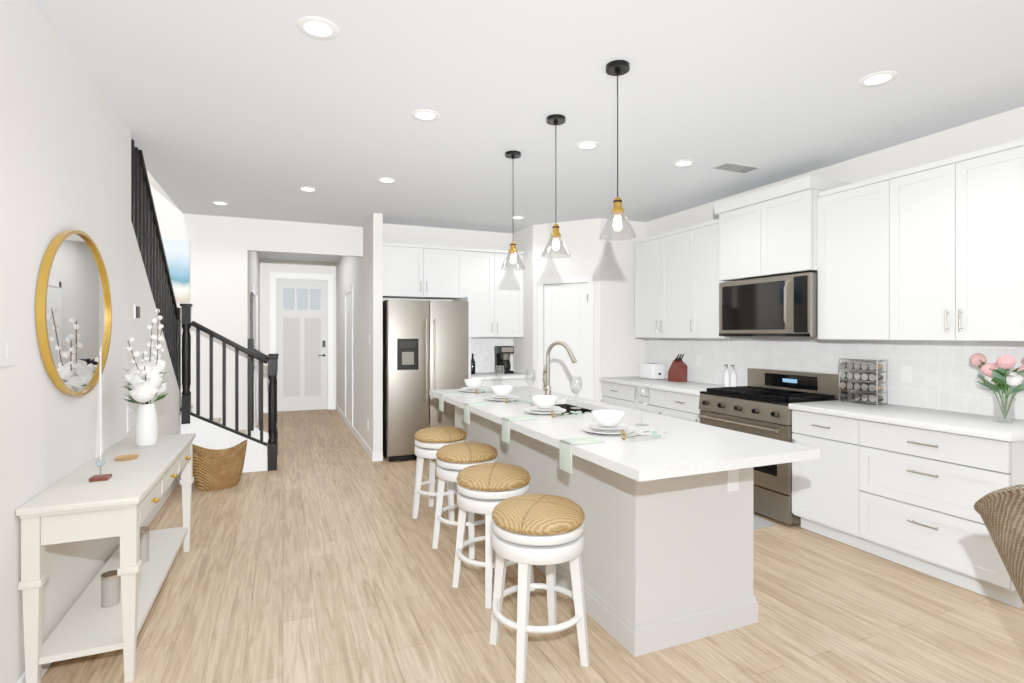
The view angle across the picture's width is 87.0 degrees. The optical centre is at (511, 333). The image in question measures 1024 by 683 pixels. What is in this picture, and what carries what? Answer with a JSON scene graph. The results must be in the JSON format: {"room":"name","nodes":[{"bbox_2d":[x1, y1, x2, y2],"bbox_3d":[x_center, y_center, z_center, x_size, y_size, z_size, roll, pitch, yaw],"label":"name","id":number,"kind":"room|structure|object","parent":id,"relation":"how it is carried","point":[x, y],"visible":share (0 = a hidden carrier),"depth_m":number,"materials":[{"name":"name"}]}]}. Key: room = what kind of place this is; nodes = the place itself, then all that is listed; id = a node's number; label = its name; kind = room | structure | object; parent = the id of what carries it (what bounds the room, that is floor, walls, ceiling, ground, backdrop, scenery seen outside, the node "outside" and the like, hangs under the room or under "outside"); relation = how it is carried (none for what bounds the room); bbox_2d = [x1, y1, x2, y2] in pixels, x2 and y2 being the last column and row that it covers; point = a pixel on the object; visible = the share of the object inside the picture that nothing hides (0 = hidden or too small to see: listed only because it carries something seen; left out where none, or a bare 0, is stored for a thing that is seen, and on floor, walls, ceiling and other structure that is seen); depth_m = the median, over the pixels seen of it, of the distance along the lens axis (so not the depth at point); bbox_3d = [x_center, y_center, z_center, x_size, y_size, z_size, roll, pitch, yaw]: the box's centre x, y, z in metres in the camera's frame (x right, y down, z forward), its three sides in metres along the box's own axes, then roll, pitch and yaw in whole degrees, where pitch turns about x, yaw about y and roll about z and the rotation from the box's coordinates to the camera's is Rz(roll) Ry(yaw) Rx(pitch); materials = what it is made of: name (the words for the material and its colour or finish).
{"room":"kitchen","nodes":[
{"label":"kitchen","id":0,"kind":"room"},
{"bbox_2d":[0,0,179,682],"bbox_3d":[-1.494,0.035,1.012,0.100,2.770,9.230,0,0,-23],"label":"wall","id":1,"kind":"structure","parent":0,"point":[65,147],"depth_m":2.36,"materials":[{"name":"white paint"}]},
{"bbox_2d":[0,335,14,366],"bbox_3d":[-1.840,0.060,1.967,0.008,0.115,0.120,0,0,-23],"label":"light switch","id":2,"kind":"object","parent":1,"relation":"attached to","point":[7,350],"depth_m":1.96,"materials":[{"name":"white plastic"}]},
{"bbox_2d":[35,230,111,395],"bbox_3d":[-2.108,-0.100,2.636,0.030,0.800,0.944,0,0,-23],"label":"round mirror","id":3,"kind":"object","parent":1,"relation":"attached to","point":[73,308],"visible":0.98,"depth_m":2.55,"materials":[{"name":"gold metal"}]},
{"bbox_2d":[16,471,180,682],"bbox_3d":[-1.460,1.370,1.075,0.013,0.100,9.120,0,0,-23],"label":"baseboard","id":4,"kind":"structure","parent":1,"relation":"attached to","point":[154,511],"depth_m":4.16,"materials":[{"name":"white wood"}]},
{"bbox_2d":[126,391,133,432],"bbox_3d":[-2.513,0.510,3.556,0.010,0.260,0.150,0,0,-23],"label":"air vent","id":5,"kind":"object","parent":1,"relation":"in","point":[129,416],"visible":0.75,"depth_m":3.53,"materials":[{"name":"white"}]},
{"bbox_2d":[134,304,139,319],"bbox_3d":[-2.570,-0.150,3.700,0.019,0.100,0.100,0,0,-23],"label":"thermostat","id":6,"kind":"object","parent":1,"relation":"attached to","point":[136,312],"visible":1,"depth_m":3.67,"materials":[{"name":"white plastic"}]},
{"bbox_2d":[248,251,259,411],"bbox_3d":[-3.893,0.035,8.070,0.100,2.770,3.700,0,0,-23],"label":"wall","id":7,"kind":"structure","parent":0,"point":[253,268],"depth_m":7.87,"materials":[{"name":"white paint"}]},
{"bbox_2d":[250,292,254,368],"bbox_3d":[-3.401,-0.030,7.084,0.031,1.000,0.600,0,0,-23],"label":"framed picture","id":8,"kind":"object","parent":7,"relation":"attached to","point":[252,315],"visible":0.71,"depth_m":6.81,"materials":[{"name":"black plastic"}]},
{"bbox_2d":[255,293,256,421],"bbox_3d":[-3.834,0.400,8.068,0.004,2.030,0.844,0,0,-23],"label":"door","id":9,"kind":"structure","parent":7,"relation":"in","point":[255,359],"depth_m":8.10,"materials":[{"name":"white wood"}]},
{"bbox_2d":[254,284,257,426],"bbox_3d":[-3.830,0.360,8.070,0.016,2.120,1.020,0,0,-23],"label":"door frame","id":10,"kind":"structure","parent":7,"relation":"attached to","point":[255,288],"depth_m":8.46,"materials":[{"name":"white wood"}]},
{"bbox_2d":[147,171,362,434],"bbox_3d":[-3.215,-1.180,6.294,2.860,5.200,0.100,0,0,-23],"label":"wall","id":11,"kind":"structure","parent":0,"point":[220,278],"depth_m":6.21,"materials":[{"name":"white paint"}]},
{"bbox_2d":[162,239,189,301],"bbox_3d":[-3.844,-0.705,5.959,0.500,0.690,0.018,0,0,-23],"label":"picture","id":12,"kind":"object","parent":11,"relation":"attached to","point":[177,252],"visible":0.43,"depth_m":6.01},
{"bbox_2d":[260,259,335,406],"bbox_3d":[-3.947,0.035,10.003,1.310,2.770,0.100,0,0,-23],"label":"wall","id":13,"kind":"structure","parent":0,"point":[267,266],"depth_m":9.76,"materials":[{"name":"white paint"}]},
{"bbox_2d":[269,271,333,409],"bbox_3d":[-3.891,0.145,10.013,1.110,2.550,0.126,0,0,-23],"label":"door frame","id":14,"kind":"structure","parent":13,"relation":"attached to","point":[274,276],"depth_m":10.05,"materials":[{"name":"white wood"}]},
{"bbox_2d":[276,279,327,411],"bbox_3d":[-3.888,0.204,10.004,0.892,2.420,0.095,0,0,-23],"label":"front door","id":15,"kind":"structure","parent":13,"relation":"in","point":[302,334],"depth_m":10.01,"materials":[{"name":"grey wood"}]},
{"bbox_2d":[336,213,381,451],"bbox_3d":[-2.409,0.035,8.184,0.100,2.770,4.650,0,0,-23],"label":"wall","id":16,"kind":"structure","parent":0,"point":[362,275],"depth_m":6.60,"materials":[{"name":"white paint"}]},
{"bbox_2d":[346,293,350,422],"bbox_3d":[-2.477,0.400,8.210,0.004,2.030,0.844,0,0,-23],"label":"door","id":17,"kind":"structure","parent":16,"relation":"in","point":[348,356],"depth_m":8.28,"materials":[{"name":"white wood"}]},
{"bbox_2d":[345,285,352,431],"bbox_3d":[-2.482,0.360,8.208,0.016,2.120,1.020,0,0,-23],"label":"door frame","id":18,"kind":"structure","parent":16,"relation":"attached to","point":[349,290],"depth_m":7.81,"materials":[{"name":"white wood"}]},
{"bbox_2d":[334,404,374,461],"bbox_3d":[-2.447,1.370,8.107,0.030,0.100,4.563,0,0,-23],"label":"baseboard","id":19,"kind":"structure","parent":16,"relation":"attached to","point":[374,456],"depth_m":7.11,"materials":[{"name":"white wood"}]},
{"bbox_2d":[382,223,512,300],"bbox_3d":[-0.250,0.035,7.205,3.110,2.770,0.100,0,0,-23],"label":"wall","id":20,"kind":"structure","parent":0,"point":[406,234],"depth_m":6.88,"materials":[{"name":"white paint"}]},
{"bbox_2d":[513,225,532,387],"bbox_3d":[0.182,0.035,6.992,0.100,2.770,0.630,0,0,-23],"label":"wall","id":21,"kind":"structure","parent":0,"point":[523,345],"depth_m":6.86,"materials":[{"name":"white paint"}]},
{"bbox_2d":[33,0,1023,262],"bbox_3d":[-0.073,-1.475,4.152,5.170,0.250,13.900,0,0,-23],"label":"ceiling","id":22,"kind":"structure","parent":0,"point":[259,109],"depth_m":3.04,"materials":[{"name":"white paint"}]},
{"bbox_2d":[210,201,229,205],"bbox_3d":[-3.002,-1.347,5.552,0.172,0.006,0.193,0,0,-29],"label":"recessed light","id":23,"kind":"object","parent":22,"relation":"in","point":[221,203],"depth_m":5.56,"materials":[{"name":"white plastic"}]},
{"bbox_2d":[298,186,317,191],"bbox_3d":[-1.897,-1.347,5.015,0.170,0.006,0.187,0,0,-29],"label":"recessed light","id":24,"kind":"object","parent":22,"relation":"in","point":[306,189],"depth_m":5.03,"materials":[{"name":"white plastic"}]},
{"bbox_2d":[296,16,338,39],"bbox_3d":[-0.853,-1.347,2.373,0.177,0.006,0.182,0,0,-29],"label":"recessed light","id":25,"kind":"object","parent":22,"relation":"in","point":[315,27],"depth_m":2.37,"materials":[{"name":"white"}]},
{"bbox_2d":[376,177,396,182],"bbox_3d":[-1.094,-1.347,4.719,0.173,0.006,0.181,0,0,-29],"label":"recessed light","id":26,"kind":"object","parent":22,"relation":"in","point":[382,179],"depth_m":4.72,"materials":[{"name":"white"}]},
{"bbox_2d":[410,109,439,121],"bbox_3d":[-0.533,-1.347,3.318,0.177,0.006,0.185,0,0,-29],"label":"recessed light","id":27,"kind":"object","parent":22,"relation":"in","point":[427,115],"depth_m":3.32,"materials":[{"name":"white plastic"}]},
{"bbox_2d":[501,150,524,269],"bbox_3d":[0.008,-0.917,4.025,0.188,0.864,0.188,0,0,-23],"label":"pendant light","id":28,"kind":"object","parent":22,"relation":"hanging from","point":[513,154],"visible":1,"depth_m":4.01,"materials":[{"name":"clear glass"}]},
{"bbox_2d":[541,114,570,257],"bbox_3d":[0.274,-0.917,3.372,0.188,0.864,0.188,0,0,-23],"label":"pendant light","id":29,"kind":"object","parent":22,"relation":"hanging from","point":[555,120],"visible":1,"depth_m":3.36,"materials":[{"name":"clear glass"}]},
{"bbox_2d":[575,141,599,149],"bbox_3d":[0.537,-1.347,3.851,0.175,0.006,0.184,0,0,-29],"label":"recessed light","id":30,"kind":"object","parent":22,"relation":"in","point":[584,145],"depth_m":3.85,"materials":[{"name":"white plastic"}]},
{"bbox_2d":[599,60,636,240],"bbox_3d":[0.531,-0.917,2.714,0.188,0.864,0.188,0,0,-23],"label":"pendant light","id":31,"kind":"object","parent":22,"relation":"hanging from","point":[617,68],"visible":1,"depth_m":2.70,"materials":[{"name":"clear glass"}]},
{"bbox_2d":[672,160,695,166],"bbox_3d":[1.352,-1.347,4.254,0.186,0.006,0.180,0,0,-29],"label":"recessed light","id":32,"kind":"object","parent":22,"relation":"in","point":[681,163],"depth_m":4.26,"materials":[{"name":"white plastic"}]},
{"bbox_2d":[710,161,759,173],"bbox_3d":[1.807,-1.344,4.368,0.360,0.010,0.170,0,0,-23],"label":"ceiling vent","id":33,"kind":"object","parent":22,"relation":"in","point":[734,167],"visible":0.98,"depth_m":4.35,"materials":[{"name":"grey metal"}]},
{"bbox_2d":[858,70,898,86],"bbox_3d":[1.927,-1.347,2.845,0.185,0.006,0.178,0,0,-29],"label":"recessed light","id":34,"kind":"object","parent":22,"relation":"in","point":[882,77],"depth_m":2.84,"materials":[{"name":"white plastic"}]},
{"bbox_2d":[41,409,1023,682],"bbox_3d":[-0.533,1.470,3.956,6.170,0.100,13.900,0,0,-23],"label":"floor","id":35,"kind":"structure","parent":0,"point":[315,557],"depth_m":2.77,"materials":[{"name":"brown wood"}]},
{"bbox_2d":[16,433,195,682],"bbox_3d":[-1.983,1.040,2.819,0.406,0.760,1.540,0,0,-23],"label":"console table","id":36,"kind":"object","parent":35,"relation":"on","point":[121,502],"visible":1,"depth_m":2.23,"materials":[{"name":"beige paint"}]},
{"bbox_2d":[89,347,111,481],"bbox_3d":[-1.858,0.359,2.432,0.070,0.599,0.120,0,0,-23],"label":"sailboat","id":37,"kind":"object","parent":36,"relation":"on","point":[100,463],"visible":1,"depth_m":2.43,"materials":[{"name":"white wood"}]},
{"bbox_2d":[101,570,119,607],"bbox_3d":[-1.873,1.188,2.518,0.073,0.142,0.073,0,0,-32],"label":"candle","id":38,"kind":"object","parent":36,"relation":"on","point":[110,588],"depth_m":2.49,"materials":[{"name":"grey wax"}]},
{"bbox_2d":[114,454,138,460],"bbox_3d":[-2.036,0.653,2.851,0.110,0.012,0.110,0,0,-23],"label":"decorative dish","id":39,"kind":"object","parent":36,"relation":"on","point":[126,457],"visible":1,"depth_m":2.86,"materials":[{"name":"brown wood"}]},
{"bbox_2d":[140,526,148,563],"bbox_3d":[-2.050,1.168,2.986,0.073,0.182,0.073,0,0,-32],"label":"candle","id":40,"kind":"object","parent":36,"relation":"on","point":[144,531],"depth_m":2.97,"materials":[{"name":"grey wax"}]},
{"bbox_2d":[122,309,170,446],"bbox_3d":[-2.171,0.256,3.209,0.275,0.807,0.629,0,0,-23],"label":"flower vase","id":41,"kind":"object","parent":36,"relation":"on","point":[146,382],"visible":1,"depth_m":3.16,"materials":[{"name":"white"}]},
{"bbox_2d":[131,139,278,472],"bbox_3d":[-3.119,0.041,4.827,1.884,2.758,2.687,0,0,-23],"label":"staircase","id":42,"kind":"structure","parent":35,"relation":"on","point":[211,432],"depth_m":5.36,"materials":[{"name":"black painted wood"},{"name":"white painted wood"}]},
{"bbox_2d":[193,440,246,490],"bbox_3d":[-2.751,1.214,5.046,0.500,0.408,0.500,0,0,-23],"label":"basket","id":43,"kind":"object","parent":35,"relation":"on","point":[218,469],"visible":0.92,"depth_m":4.90,"materials":[{"name":"wicker"}]},
{"bbox_2d":[382,299,467,461],"bbox_3d":[-1.051,0.520,6.386,0.925,1.800,0.741,0,0,-23],"label":"fridge","id":44,"kind":"object","parent":35,"relation":"on","point":[424,347],"visible":0.79,"depth_m":6.06,"materials":[{"name":"silver metal"}]},
{"bbox_2d":[412,426,466,520],"bbox_3d":[-0.563,1.082,4.269,0.414,0.678,0.414,0,0,15],"label":"stool","id":45,"kind":"object","parent":35,"relation":"on","point":[430,442],"visible":0.69,"depth_m":4.15,"materials":[{"name":"white wood"}]},
{"bbox_2d":[382,242,533,387],"bbox_3d":[-0.695,0.182,6.603,1.814,2.475,0.656,0,0,-23],"label":"kitchen cabinets","id":46,"kind":"object","parent":35,"relation":"on","point":[485,286],"visible":0.56,"depth_m":6.66,"materials":[{"name":"white wood"}]},
{"bbox_2d":[471,353,474,373],"bbox_3d":[-0.495,0.374,6.797,0.068,0.260,0.068,0,0,-23],"label":"bottle","id":47,"kind":"object","parent":46,"relation":"on","point":[472,365],"visible":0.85,"depth_m":6.77,"materials":[{"name":"black glass"}]},
{"bbox_2d":[494,346,513,373],"bbox_3d":[-0.115,0.329,6.937,0.221,0.350,0.228,0,0,-23],"label":"coffee maker","id":48,"kind":"object","parent":46,"relation":"on","point":[502,355],"visible":0.81,"depth_m":6.86,"materials":[{"name":"black plastic"}]},
{"bbox_2d":[432,442,497,558],"bbox_3d":[-0.303,1.082,3.630,0.414,0.678,0.414,0,0,33],"label":"stool","id":49,"kind":"object","parent":35,"relation":"on","point":[453,460],"visible":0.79,"depth_m":3.49,"materials":[{"name":"white wood"}]},
{"bbox_2d":[452,463,534,608],"bbox_3d":[-0.103,1.082,3.020,0.414,0.678,0.414,0,0,-40],"label":"stool","id":50,"kind":"object","parent":35,"relation":"on","point":[485,488],"visible":0.83,"depth_m":2.87,"materials":[{"name":"white wood"}]},
{"bbox_2d":[489,494,589,682],"bbox_3d":[0.116,1.082,2.401,0.414,0.678,0.414,0,0,-23],"label":"stool","id":51,"kind":"object","parent":35,"relation":"on","point":[529,530],"visible":1,"depth_m":2.27,"materials":[{"name":"white wood"}]},
{"bbox_2d":[453,402,757,656],"bbox_3d":[0.337,0.983,3.788,0.732,0.876,2.762,0,0,-23],"label":"kitchen island","id":52,"kind":"object","parent":35,"relation":"on","point":[667,557],"depth_m":2.56,"materials":[{"name":"grey paint"}]},
{"bbox_2d":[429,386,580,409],"bbox_3d":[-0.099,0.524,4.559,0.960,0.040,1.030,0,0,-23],"label":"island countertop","id":53,"kind":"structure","parent":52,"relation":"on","point":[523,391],"depth_m":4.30,"materials":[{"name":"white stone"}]},
{"bbox_2d":[439,393,463,411],"bbox_3d":[-0.505,0.565,4.490,0.180,0.137,0.110,0,0,-23],"label":"table runner","id":54,"kind":"object","parent":53,"relation":"on","point":[441,396],"depth_m":4.44,"materials":[{"name":"white fabric"}]},
{"bbox_2d":[458,379,482,391],"bbox_3d":[-0.336,0.453,4.746,0.273,0.102,0.273,0,0,-29],"label":"place setting","id":55,"kind":"object","parent":53,"relation":"on","point":[473,385],"depth_m":4.69,"materials":[{"name":"white ceramic"}]},
{"bbox_2d":[464,402,491,423],"bbox_3d":[-0.243,0.565,3.873,0.180,0.137,0.110,0,0,-23],"label":"table runner","id":56,"kind":"object","parent":53,"relation":"on","point":[466,405],"depth_m":3.83,"materials":[{"name":"white fabric"}]},
{"bbox_2d":[472,387,492,393],"bbox_3d":[-0.195,0.482,4.576,0.246,0.046,0.100,0,0,-29],"label":"place setting","id":57,"kind":"object","parent":53,"relation":"on","point":[474,389],"depth_m":4.70,"materials":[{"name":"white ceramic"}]},
{"bbox_2d":[484,386,512,400],"bbox_3d":[-0.074,0.453,4.129,0.273,0.102,0.273,0,0,-29],"label":"place setting","id":58,"kind":"object","parent":53,"relation":"on","point":[502,393],"depth_m":4.08,"materials":[{"name":"white ceramic"}]},
{"bbox_2d":[495,365,503,378],"bbox_3d":[-0.113,0.397,4.949,0.084,0.215,0.084,0,0,-23],"label":"wineglass","id":59,"kind":"object","parent":53,"relation":"on","point":[499,372],"visible":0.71,"depth_m":4.94,"materials":[{"name":"clear glass"}]},
{"bbox_2d":[501,395,531,403],"bbox_3d":[0.066,0.482,3.959,0.247,0.046,0.101,0,0,-23],"label":"napkin","id":60,"kind":"object","parent":53,"relation":"on","point":[506,398],"depth_m":4.03,"materials":[{"name":"white fabric"}]},
{"bbox_2d":[525,370,535,396],"bbox_3d":[0.149,0.397,4.333,0.084,0.215,0.084,0,0,-23],"label":"wineglass","id":61,"kind":"object","parent":53,"relation":"on","point":[527,379],"visible":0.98,"depth_m":4.32,"materials":[{"name":"clear glass"}]},
{"bbox_2d":[543,341,576,394],"bbox_3d":[0.358,0.279,4.165,0.192,0.450,0.275,0,0,-23],"label":"faucet","id":62,"kind":"object","parent":53,"relation":"on","point":[547,388],"visible":0.81,"depth_m":4.22,"materials":[{"name":"silver metal"}]},
{"bbox_2d":[570,376,581,408],"bbox_3d":[0.434,0.397,3.661,0.084,0.215,0.084,0,0,-23],"label":"wineglass","id":63,"kind":"object","parent":52,"relation":"on","point":[576,389],"visible":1,"depth_m":3.65,"materials":[{"name":"clear glass"}]},
{"bbox_2d":[501,410,820,481],"bbox_3d":[0.651,0.524,2.791,0.960,0.040,1.330,0,0,-23],"label":"island countertop","id":64,"kind":"structure","parent":52,"relation":"on","point":[688,447],"depth_m":2.42,"materials":[{"name":"white stone"}]},
{"bbox_2d":[502,416,536,443],"bbox_3d":[0.043,0.565,3.201,0.180,0.137,0.110,0,0,-23],"label":"napkin","id":65,"kind":"object","parent":64,"relation":"on","point":[505,420],"depth_m":3.17,"materials":[{"name":"white fabric"}]},
{"bbox_2d":[524,395,557,414],"bbox_3d":[0.211,0.453,3.457,0.273,0.102,0.273,0,0,-29],"label":"place setting","id":66,"kind":"object","parent":64,"relation":"on","point":[544,404],"depth_m":3.41,"materials":[{"name":"white ceramic"}]},
{"bbox_2d":[546,407,590,417],"bbox_3d":[0.352,0.482,3.290,0.250,0.046,0.101,0,0,-23],"label":"napkin","id":67,"kind":"object","parent":64,"relation":"on","point":[551,410],"depth_m":3.36,"materials":[{"name":"white fabric"}]},
{"bbox_2d":[559,437,604,473],"bbox_3d":[0.328,0.565,2.530,0.180,0.137,0.110,0,0,-23],"label":"napkin","id":68,"kind":"object","parent":64,"relation":"on","point":[565,444],"depth_m":2.50,"materials":[{"name":"white fabric"}]},
{"bbox_2d":[581,410,626,434],"bbox_3d":[0.496,0.453,2.786,0.273,0.102,0.273,0,0,-29],"label":"place setting","id":69,"kind":"object","parent":64,"relation":"on","point":[607,422],"depth_m":2.75,"materials":[{"name":"white ceramic"}]},
{"bbox_2d":[613,425,668,439],"bbox_3d":[0.637,0.482,2.615,0.248,0.046,0.100,0,0,-23],"label":"napkin","id":70,"kind":"object","parent":64,"relation":"on","point":[621,430],"depth_m":2.67,"materials":[{"name":"white fabric"}]},
{"bbox_2d":[634,386,649,425],"bbox_3d":[0.719,0.397,2.989,0.084,0.215,0.084,0,0,-23],"label":"wineglass","id":71,"kind":"object","parent":64,"relation":"on","point":[645,405],"visible":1,"depth_m":2.98,"materials":[{"name":"clear glass"}]},
{"bbox_2d":[727,469,738,491],"bbox_3d":[1.070,0.703,2.611,0.070,0.115,0.007,0,0,-23],"label":"outlet","id":72,"kind":"object","parent":52,"relation":"attached to","point":[732,480],"visible":0.88,"depth_m":2.61,"materials":[{"name":"white plastic"}]},
{"bbox_2d":[601,382,622,406],"bbox_3d":[1.450,0.982,6.120,0.622,0.875,0.620,0,0,-23],"label":"base cabinet","id":73,"kind":"object","parent":35,"relation":"on","point":[612,393],"depth_m":6.08,"materials":[{"name":"white wood"}]},
{"bbox_2d":[623,386,658,413],"bbox_3d":[1.657,0.982,5.632,0.622,0.875,0.681,0,0,-23],"label":"base cabinet","id":74,"kind":"object","parent":35,"relation":"on","point":[628,391],"depth_m":5.60,"materials":[{"name":"white wood"}]},
{"bbox_2d":[659,390,699,422],"bbox_3d":[1.855,0.982,5.167,0.622,0.875,0.571,0,0,-23],"label":"base cabinet","id":75,"kind":"object","parent":35,"relation":"on","point":[679,406],"depth_m":5.04,"materials":[{"name":"white wood"}]},
{"bbox_2d":[599,376,723,393],"bbox_3d":[1.633,0.525,5.648,0.655,0.040,1.630,0,0,-23],"label":"countertop","id":76,"kind":"structure","parent":75,"relation":"on","point":[653,384],"depth_m":5.47,"materials":[{"name":"white stone"}]},
{"bbox_2d":[640,363,664,378],"bbox_3d":[1.595,0.418,6.133,0.170,0.172,0.275,0,0,-23],"label":"toaster","id":77,"kind":"object","parent":76,"relation":"on","point":[652,370],"visible":1,"depth_m":6.04,"materials":[{"name":"white plastic"}]},
{"bbox_2d":[668,354,686,381],"bbox_3d":[1.766,0.357,5.758,0.110,0.294,0.180,0,0,-23],"label":"knife block","id":78,"kind":"object","parent":76,"relation":"on","point":[677,371],"visible":1,"depth_m":5.70,"materials":[{"name":"red wood"}]},
{"bbox_2d":[724,364,728,386],"bbox_3d":[2.066,0.398,5.189,0.060,0.212,0.060,0,0,25],"label":"soap bottle","id":79,"kind":"object","parent":76,"relation":"on","point":[726,375],"depth_m":5.17,"materials":[{"name":"white plastic"}]},
{"bbox_2d":[729,365,736,386],"bbox_3d":[2.099,0.398,5.111,0.060,0.212,0.060,0,0,25],"label":"soap bottle","id":80,"kind":"object","parent":76,"relation":"on","point":[730,380],"depth_m":5.09,"materials":[{"name":"white plastic"}]},
{"bbox_2d":[753,515,776,529],"bbox_3d":[1.619,1.416,4.261,0.450,0.008,0.740,0,0,-23],"label":"area rug","id":81,"kind":"object","parent":35,"relation":"on","point":[758,522],"visible":0.17,"depth_m":4.02,"materials":[{"name":"grey"}]},
{"bbox_2d":[698,368,847,525],"bbox_3d":[2.099,0.858,4.462,0.699,1.085,0.912,0,0,-23],"label":"range","id":82,"kind":"object","parent":35,"relation":"on","point":[760,402],"visible":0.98,"depth_m":4.22,"materials":[{"name":"silver metal"}]},
{"bbox_2d":[792,410,846,543],"bbox_3d":[2.423,0.982,3.829,0.622,0.875,0.500,0,0,-23],"label":"base cabinet","id":83,"kind":"object","parent":35,"relation":"on","point":[819,486],"depth_m":3.73,"materials":[{"name":"white wood"}]},
{"bbox_2d":[847,418,1023,607],"bbox_3d":[2.661,0.982,3.267,0.622,0.875,0.840,0,0,-23],"label":"base cabinet","id":84,"kind":"object","parent":35,"relation":"on","point":[912,495],"depth_m":3.10,"materials":[{"name":"white wood"}]},
{"bbox_2d":[789,400,1023,441],"bbox_3d":[2.565,0.525,3.451,0.655,0.040,1.306,0,0,-23],"label":"countertop","id":85,"kind":"structure","parent":84,"relation":"on","point":[917,417],"depth_m":3.29,"materials":[{"name":"white stone"}]},
{"bbox_2d":[839,358,887,405],"bbox_3d":[2.571,0.344,3.959,0.121,0.320,0.288,0,0,-23],"label":"spice rack","id":86,"kind":"object","parent":85,"relation":"on","point":[865,387],"visible":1,"depth_m":3.91,"materials":[{"name":"silver metal"}]},
{"bbox_2d":[969,353,1023,422],"bbox_3d":[2.812,0.309,3.096,0.351,0.390,0.335,0,0,-23],"label":"flower vase","id":87,"kind":"object","parent":85,"relation":"on","point":[1000,375],"depth_m":3.06,"materials":[{"name":"clear glass"}]},
{"bbox_2d":[974,484,1023,603],"bbox_3d":[1.900,0.890,1.589,0.823,1.061,0.823,0,0,-23],"label":"wicker chair","id":88,"kind":"object","parent":35,"relation":"on","point":[1000,511],"visible":1,"depth_m":1.69,"materials":[{"name":"beige wicker"}]},
{"bbox_2d":[533,218,599,401],"bbox_3d":[0.667,0.035,6.526,0.867,2.770,0.100,0,0,28],"label":"wall","id":89,"kind":"structure","parent":0,"point":[581,239],"depth_m":6.44,"materials":[{"name":"white paint"}]},
{"bbox_2d":[544,283,587,398],"bbox_3d":[0.646,0.404,6.497,0.420,2.016,0.476,0,0,-23],"label":"pantry door","id":90,"kind":"structure","parent":89,"relation":"in","point":[566,313],"depth_m":6.49,"materials":[{"name":"white wood"}]},
{"bbox_2d":[539,276,592,399],"bbox_3d":[0.636,0.372,6.473,0.390,2.095,0.559,0,0,-23],"label":"door frame","id":91,"kind":"structure","parent":89,"relation":"attached to","point":[589,279],"depth_m":6.42,"materials":[{"name":"white wood"}]},
{"bbox_2d":[600,218,645,401],"bbox_3d":[1.303,0.035,6.452,0.640,2.770,0.100,0,0,-23],"label":"wall","id":92,"kind":"structure","parent":0,"point":[622,350],"depth_m":6.38,"materials":[{"name":"white paint"}]},
{"bbox_2d":[646,106,1023,338],"bbox_3d":[3.066,0.035,3.246,0.100,2.770,9.780,0,0,-23],"label":"wall","id":93,"kind":"structure","parent":0,"point":[998,129],"depth_m":3.82,"materials":[{"name":"white paint"}]},
{"bbox_2d":[634,228,682,337],"bbox_3d":[1.748,-0.507,5.765,0.352,1.095,0.968,0,0,-23],"label":"upper cabinet","id":94,"kind":"object","parent":93,"relation":"attached to","point":[658,258],"depth_m":5.74,"materials":[{"name":"white wood"}]},
{"bbox_2d":[696,355,701,365],"bbox_3d":[1.964,0.280,5.668,0.008,0.115,0.075,0,0,-23],"label":"outlet","id":95,"kind":"object","parent":93,"relation":"attached to","point":[698,357],"depth_m":5.67,"materials":[{"name":"white plastic"}]},
{"bbox_2d":[683,220,753,341],"bbox_3d":[1.990,-0.507,5.194,0.352,1.095,0.514,0,0,-23],"label":"upper cabinet","id":96,"kind":"object","parent":93,"relation":"attached to","point":[700,288],"depth_m":5.18,"materials":[{"name":"white wood"}]},
{"bbox_2d":[715,176,846,281],"bbox_3d":[2.238,-0.825,4.521,0.422,0.690,0.919,0,0,-23],"label":"upper cabinet","id":97,"kind":"object","parent":93,"relation":"attached to","point":[773,231],"depth_m":4.35,"materials":[{"name":"white wood"}]},
{"bbox_2d":[719,272,817,336],"bbox_3d":[2.206,-0.220,4.507,0.467,0.480,0.912,0,0,-23],"label":"microwave","id":98,"kind":"object","parent":97,"relation":"attached to","point":[782,306],"visible":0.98,"depth_m":4.33,"materials":[{"name":"silver metal"}]},
{"bbox_2d":[815,178,874,341],"bbox_3d":[2.563,-0.507,3.844,0.352,1.095,0.581,0,0,-23],"label":"upper cabinet","id":99,"kind":"object","parent":93,"relation":"attached to","point":[846,272],"depth_m":3.84,"materials":[{"name":"white wood"}]},
{"bbox_2d":[901,365,912,382],"bbox_3d":[2.765,0.280,3.781,0.008,0.115,0.075,0,0,-23],"label":"outlet","id":100,"kind":"object","parent":93,"relation":"attached to","point":[906,371],"depth_m":3.78,"materials":[{"name":"white plastic"}]},
{"bbox_2d":[875,138,1023,345],"bbox_3d":[2.789,-0.507,3.311,0.352,1.095,0.820,0,0,-23],"label":"upper cabinet","id":101,"kind":"object","parent":93,"relation":"attached to","point":[920,269],"depth_m":3.22,"materials":[{"name":"white wood"}]},
{"bbox_2d":[976,369,988,388],"bbox_3d":[2.941,0.280,3.367,0.008,0.115,0.075,0,0,-23],"label":"outlet","id":102,"kind":"object","parent":93,"relation":"attached to","point":[978,385],"depth_m":3.39,"materials":[{"name":"white plastic"}]}
]}

